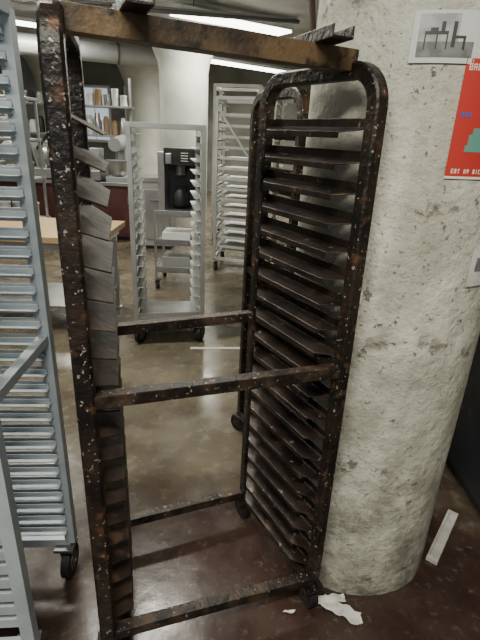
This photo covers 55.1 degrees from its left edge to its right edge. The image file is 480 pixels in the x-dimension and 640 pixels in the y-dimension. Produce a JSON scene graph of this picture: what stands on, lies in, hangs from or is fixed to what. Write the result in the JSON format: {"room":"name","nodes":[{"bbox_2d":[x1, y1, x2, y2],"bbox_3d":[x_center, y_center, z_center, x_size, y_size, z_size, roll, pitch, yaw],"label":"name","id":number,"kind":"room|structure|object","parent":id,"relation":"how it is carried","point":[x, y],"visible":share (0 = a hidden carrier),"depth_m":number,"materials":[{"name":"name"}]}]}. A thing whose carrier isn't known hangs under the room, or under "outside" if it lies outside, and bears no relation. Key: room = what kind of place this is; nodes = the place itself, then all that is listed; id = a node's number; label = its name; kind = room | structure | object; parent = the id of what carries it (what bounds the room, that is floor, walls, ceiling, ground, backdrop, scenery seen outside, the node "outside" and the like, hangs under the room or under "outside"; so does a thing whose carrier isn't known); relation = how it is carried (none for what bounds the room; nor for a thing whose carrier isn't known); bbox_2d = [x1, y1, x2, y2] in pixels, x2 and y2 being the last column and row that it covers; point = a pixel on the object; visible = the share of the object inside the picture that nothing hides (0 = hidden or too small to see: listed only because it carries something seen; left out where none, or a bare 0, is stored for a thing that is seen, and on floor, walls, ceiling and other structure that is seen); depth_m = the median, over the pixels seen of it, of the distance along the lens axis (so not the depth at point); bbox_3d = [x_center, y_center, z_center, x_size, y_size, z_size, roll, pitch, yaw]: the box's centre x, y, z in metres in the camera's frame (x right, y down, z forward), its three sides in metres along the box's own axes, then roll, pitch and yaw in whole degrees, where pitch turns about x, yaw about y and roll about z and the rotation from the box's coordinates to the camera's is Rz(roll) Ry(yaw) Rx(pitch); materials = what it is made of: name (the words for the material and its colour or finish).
{"room":"commercial kitchen","nodes":[
{"label":"commercial kitchen","id":0,"kind":"room"},
{"bbox_2d":[0,55,40,166],"bbox_3d":[-5.842,-2.583,5.533,0.100,3.400,17.000,3,22,0],"label":"wall","id":1,"kind":"structure","parent":0,"point":[28,80],"depth_m":12.27,"materials":[{"name":"grey paint"}]},
{"bbox_2d":[16,25,292,46],"bbox_3d":[0.237,-5.394,9.041,12.000,0.300,0.350,3,22,0],"label":"trim","id":2,"kind":"structure","parent":1,"relation":"attached to","point":[24,29],"depth_m":8.86,"materials":[{"name":"paint"}]},
{"bbox_2d":[11,0,318,67],"bbox_3d":[0.174,-3.945,4.882,12.000,0.100,17.000,3,22,0],"label":"ceiling","id":3,"kind":"structure","parent":0,"point":[291,8],"depth_m":7.05,"materials":[{"name":"paint"}]},
{"bbox_2d":[15,16,35,27],"bbox_3d":[-3.442,-4.802,7.188,1.526,0.320,0.230,-10,25,-29],"label":"lamp","id":4,"kind":"object","parent":3,"relation":"hanging from","point":[21,21],"visible":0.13,"depth_m":7.19,"materials":[{"name":"white"}]},
{"bbox_2d":[17,32,157,67],"bbox_3d":[-3.539,-4.881,7.858,4.701,0.680,0.360,-7,24,-22],"label":"ventilation duct","id":5,"kind":"object","parent":3,"relation":"attached to","point":[117,53],"visible":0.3,"depth_m":8.27,"materials":[{"name":"grey metal"}]},
{"bbox_2d":[10,0,299,23],"bbox_3d":[-2.028,-3.974,5.776,5.714,0.160,0.456,-1,22,-8],"label":"ceiling pipe","id":6,"kind":"object","parent":3,"relation":"attached to","point":[156,9],"visible":0.78,"depth_m":5.88,"materials":[{"name":"silver metal"}]},
{"bbox_2d":[170,0,291,35],"bbox_3d":[-0.090,-4.654,7.053,1.978,0.220,0.390,-11,26,-31],"label":"lamp","id":7,"kind":"object","parent":3,"relation":"hanging from","point":[271,28],"visible":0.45,"depth_m":7.10,"materials":[{"name":"white"}]},
{"bbox_2d":[211,56,293,72],"bbox_3d":[0.325,-5.571,9.722,2.561,0.470,0.290,-14,27,-35],"label":"lamp","id":8,"kind":"object","parent":3,"relation":"hanging from","point":[215,60],"visible":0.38,"depth_m":9.57,"materials":[{"name":"white"}]},
{"bbox_2d":[82,61,310,193],"bbox_3d":[0.240,-5.461,13.377,12.000,3.400,0.100,3,22,0],"label":"wall","id":9,"kind":"structure","parent":0,"point":[94,73],"depth_m":13.07,"materials":[{"name":"white paint"}]},
{"bbox_2d":[84,84,126,142],"bbox_3d":[-3.495,-5.870,13.181,3.000,1.500,0.070,3,22,0],"label":"window","id":10,"kind":"structure","parent":9,"relation":"in","point":[103,112],"depth_m":13.12,"materials":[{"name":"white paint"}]},
{"bbox_2d":[0,191,479,639],"bbox_3d":[0.031,-0.699,6.183,12.000,0.100,17.000,3,22,0],"label":"floor","id":11,"kind":"structure","parent":0,"point":[178,450],"depth_m":2.01,"materials":[{"name":"brown concrete"}]},
{"bbox_2d":[0,95,53,254],"bbox_3d":[-3.227,-1.741,5.716,1.500,1.915,0.400,3,22,0],"label":"shelving unit","id":12,"kind":"object","parent":11,"relation":"on","point":[43,177],"visible":0.39,"depth_m":5.69,"materials":[{"name":"silver metal"}]},
{"bbox_2d":[21,55,46,152],"bbox_3d":[-4.395,-4.753,11.102,1.596,3.400,1.596,3,22,0],"label":"concrete column","id":13,"kind":"structure","parent":11,"relation":"on","point":[32,61],"depth_m":10.41,"materials":[{"name":"grey concrete"}]},
{"bbox_2d":[0,0,78,639],"bbox_3d":[-0.886,0.175,1.245,0.632,1.878,0.505,1,22,-4],"label":"rack","id":14,"kind":"object","parent":11,"relation":"on","point":[29,518],"visible":1,"depth_m":1.35,"materials":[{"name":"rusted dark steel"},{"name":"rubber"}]},
{"bbox_2d":[0,217,124,308],"bbox_3d":[-1.784,-0.412,4.025,1.400,0.825,0.820,3,22,0],"label":"work table","id":15,"kind":"object","parent":11,"relation":"on","point":[48,226],"visible":0.36,"depth_m":3.97,"materials":[{"name":"brown wood"}]},
{"bbox_2d":[2,78,133,140],"bbox_3d":[-2.977,-2.867,7.900,2.300,2.400,0.350,3,22,0],"label":"wall shelf","id":16,"kind":"object","parent":11,"relation":"on","point":[129,107],"visible":0.16,"depth_m":7.62,"materials":[{"name":"silver metal"}]},
{"bbox_2d":[24,88,42,102],"label":"jars","id":17,"kind":"object","parent":16,"relation":"on","point":[31,92],"depth_m":7.49,"materials":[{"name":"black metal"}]},
{"bbox_2d":[29,116,45,131],"label":"jars","id":18,"kind":"object","parent":16,"relation":"on","point":[32,124],"depth_m":7.66,"materials":[{"name":"white ceramic"}]},
{"bbox_2d":[86,113,124,135],"label":"jars","id":19,"kind":"object","parent":16,"relation":"on","point":[97,121],"depth_m":7.64,"materials":[{"name":"silver metal"}]},
{"bbox_2d":[85,88,126,105],"label":"jars","id":20,"kind":"object","parent":16,"relation":"on","point":[96,95],"depth_m":7.49,"materials":[{"name":"white ceramic"}]},
{"bbox_2d":[0,179,138,239],"bbox_3d":[-2.673,-1.807,7.339,2.100,0.875,0.740,3,22,0],"label":"countertop","id":21,"kind":"structure","parent":11,"relation":"on","point":[118,204],"depth_m":6.98,"materials":[{"name":"stainless steel"},{"name":"dark red painted wood"},{"name":"black plastic"}]},
{"bbox_2d":[1,141,13,165],"bbox_3d":[-3.444,-2.484,7.018,0.294,0.556,0.467,3,22,0],"label":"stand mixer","id":22,"kind":"object","parent":21,"relation":"on","point":[7,161],"visible":0.06,"depth_m":6.83,"materials":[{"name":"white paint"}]},
{"bbox_2d":[30,133,50,178],"bbox_3d":[-2.894,-2.479,6.954,0.504,0.640,0.474,3,22,0],"label":"food slicer","id":23,"kind":"object","parent":21,"relation":"on","point":[34,145],"visible":0.41,"depth_m":6.85,"materials":[{"name":"silver metal"}]},
{"bbox_2d":[89,148,108,181],"bbox_3d":[-2.315,-2.447,6.902,0.525,0.666,0.494,3,22,0],"label":"food slicer","id":24,"kind":"object","parent":21,"relation":"on","point":[96,175],"visible":0.17,"depth_m":6.83,"materials":[{"name":"silver metal"}]},
{"bbox_2d":[106,135,127,181],"bbox_3d":[-1.843,-2.461,6.995,0.350,0.662,0.556,3,22,0],"label":"stand mixer","id":25,"kind":"object","parent":21,"relation":"on","point":[117,167],"visible":0.84,"depth_m":6.86,"materials":[{"name":"grey metal"}]},
{"bbox_2d":[116,64,160,198],"bbox_3d":[-2.391,-4.814,11.474,1.596,3.400,1.596,3,22,0],"label":"concrete column","id":26,"kind":"structure","parent":11,"relation":"on","point":[145,92],"depth_m":11.01,"materials":[{"name":"white concrete"}]},
{"bbox_2d":[140,174,175,248],"bbox_3d":[-1.181,-1.599,6.803,0.440,1.010,0.560,3,22,0],"label":"dishwasher","id":27,"kind":"object","parent":11,"relation":"on","point":[150,181],"visible":0.52,"depth_m":6.58,"materials":[{"name":"grey metal"}]},
{"bbox_2d":[125,121,206,342],"bbox_3d":[-0.585,-0.684,3.716,0.586,1.658,0.612,-2,22,-10],"label":"rack","id":28,"kind":"object","parent":11,"relation":"on","point":[143,310],"visible":0.91,"depth_m":3.59,"materials":[{"name":"metal"}]},
{"bbox_2d":[153,210,200,287],"bbox_3d":[-0.684,-0.824,5.133,0.490,0.855,0.571,3,22,0],"label":"utility cart","id":29,"kind":"object","parent":11,"relation":"on","point":[172,261],"visible":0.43,"depth_m":4.96,"materials":[{"name":"silver metal"}]},
{"bbox_2d":[157,147,195,210],"bbox_3d":[-0.653,-1.473,4.846,0.375,0.645,0.451,3,22,0],"label":"coffee brewer","id":30,"kind":"object","parent":29,"relation":"on","point":[175,164],"visible":0.94,"depth_m":4.77,"materials":[{"name":"black plastic"}]},
{"bbox_2d":[147,2,229,226],"bbox_3d":[-0.999,-3.450,8.225,1.596,3.400,1.596,3,22,0],"label":"concrete column","id":31,"kind":"structure","parent":11,"relation":"on","point":[183,76],"depth_m":7.71,"materials":[{"name":"white concrete"}]},
{"bbox_2d":[36,0,388,639],"bbox_3d":[-0.120,0.136,1.474,0.779,1.842,0.571,-5,23,-17],"label":"oven rack","id":32,"kind":"object","parent":11,"relation":"on","point":[287,360],"visible":1,"depth_m":1.29,"materials":[{"name":"metal"}]},
{"bbox_2d":[190,347,239,348],"bbox_3d":[-0.180,0.227,3.716,0.440,0.002,0.035,0,22,-5],"label":"tape","id":33,"kind":"object","parent":11,"relation":"on","point":[190,347],"visible":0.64,"depth_m":3.71,"materials":[{"name":"white paint"}]},
{"bbox_2d":[211,83,263,240],"bbox_3d":[-0.042,-2.385,7.193,0.747,2.270,0.679,6,22,8],"label":"rack","id":34,"kind":"object","parent":11,"relation":"on","point":[217,87],"visible":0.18,"depth_m":6.99,"materials":[{"name":"white metal"}]},
{"bbox_2d":[213,96,282,269],"bbox_3d":[0.063,-1.621,5.668,0.828,1.998,0.677,9,23,15],"label":"rack","id":35,"kind":"object","parent":11,"relation":"on","point":[234,236],"visible":0.57,"depth_m":5.59,"materials":[{"name":"white metal"}]},
{"bbox_2d":[231,87,310,430],"bbox_3d":[0.421,-0.148,2.296,0.750,1.802,0.557,-7,24,-22],"label":"oven rack","id":36,"kind":"object","parent":11,"relation":"on","point":[301,96],"visible":0.19,"depth_m":2.14,"materials":[{"name":"metal"}]},
{"bbox_2d":[274,99,293,241],"bbox_3d":[0.896,-2.163,6.944,0.708,2.120,0.715,5,22,5],"label":"rack","id":37,"kind":"object","parent":11,"relation":"on","point":[285,102],"visible":0.06,"depth_m":6.83,"materials":[{"name":"silver metal"}]},
{"bbox_2d":[318,593,362,624],"bbox_3d":[0.360,1.056,1.687,0.162,0.011,0.121,3,22,0],"label":"paper","id":38,"kind":"object","parent":11,"relation":"on","point":[330,602],"visible":0.98,"depth_m":1.69,"materials":[{"name":"white paper"}]},
{"bbox_2d":[294,0,479,595],"bbox_3d":[0.538,-0.651,1.413,0.652,3.400,0.651,3,22,0],"label":"concrete column","id":39,"kind":"structure","parent":11,"relation":"on","point":[417,332],"depth_m":1.34,"materials":[{"name":"grey concrete"}]},
{"bbox_2d":[408,9,479,63],"bbox_3d":[0.476,-0.657,1.067,0.148,0.107,0.010,7,22,10],"label":"print","id":40,"kind":"object","parent":39,"relation":"attached to","point":[447,35],"visible":1,"depth_m":1.07,"materials":[{"name":"grey paper"}]},
{"bbox_2d":[444,58,479,179],"bbox_3d":[0.623,-0.490,1.143,0.198,0.270,0.016,-4,23,-15],"label":"poster","id":41,"kind":"object","parent":39,"relation":"attached to","point":[463,161],"visible":1,"depth_m":1.14,"materials":[{"name":"red paper"}]},
{"bbox_2d":[465,245,479,286],"bbox_3d":[0.691,-0.157,1.310,0.111,0.120,0.006,-11,25,-30],"label":"paper notice","id":42,"kind":"object","parent":39,"relation":"attached to","point":[473,279],"visible":1,"depth_m":1.30,"materials":[{"name":"white paper"}]},
{"bbox_2d":[426,509,457,564],"bbox_3d":[0.889,0.940,2.014,0.045,0.030,0.336,18,26,34],"label":"board","id":43,"kind":"object","parent":11,"relation":"on","point":[433,556],"visible":1,"depth_m":1.99,"materials":[{"name":"white wood"}]},
{"bbox_2d":[447,334,479,513],"bbox_3d":[1.443,0.193,2.220,0.700,1.310,0.955,3,22,0],"label":"storage cabinet","id":44,"kind":"object","parent":11,"relation":"on","point":[463,457],"visible":0.14,"depth_m":2.16,"materials":[{"name":"black plastic"}]},
{"bbox_2d":[308,0,315,30],"bbox_3d":[0.946,-3.699,4.805,1.554,0.255,7.319,3,22,0],"label":"ceiling pipe","id":45,"kind":"object","parent":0,"point":[311,3],"depth_m":6.27,"materials":[{"name":"brown metal"}]}
]}

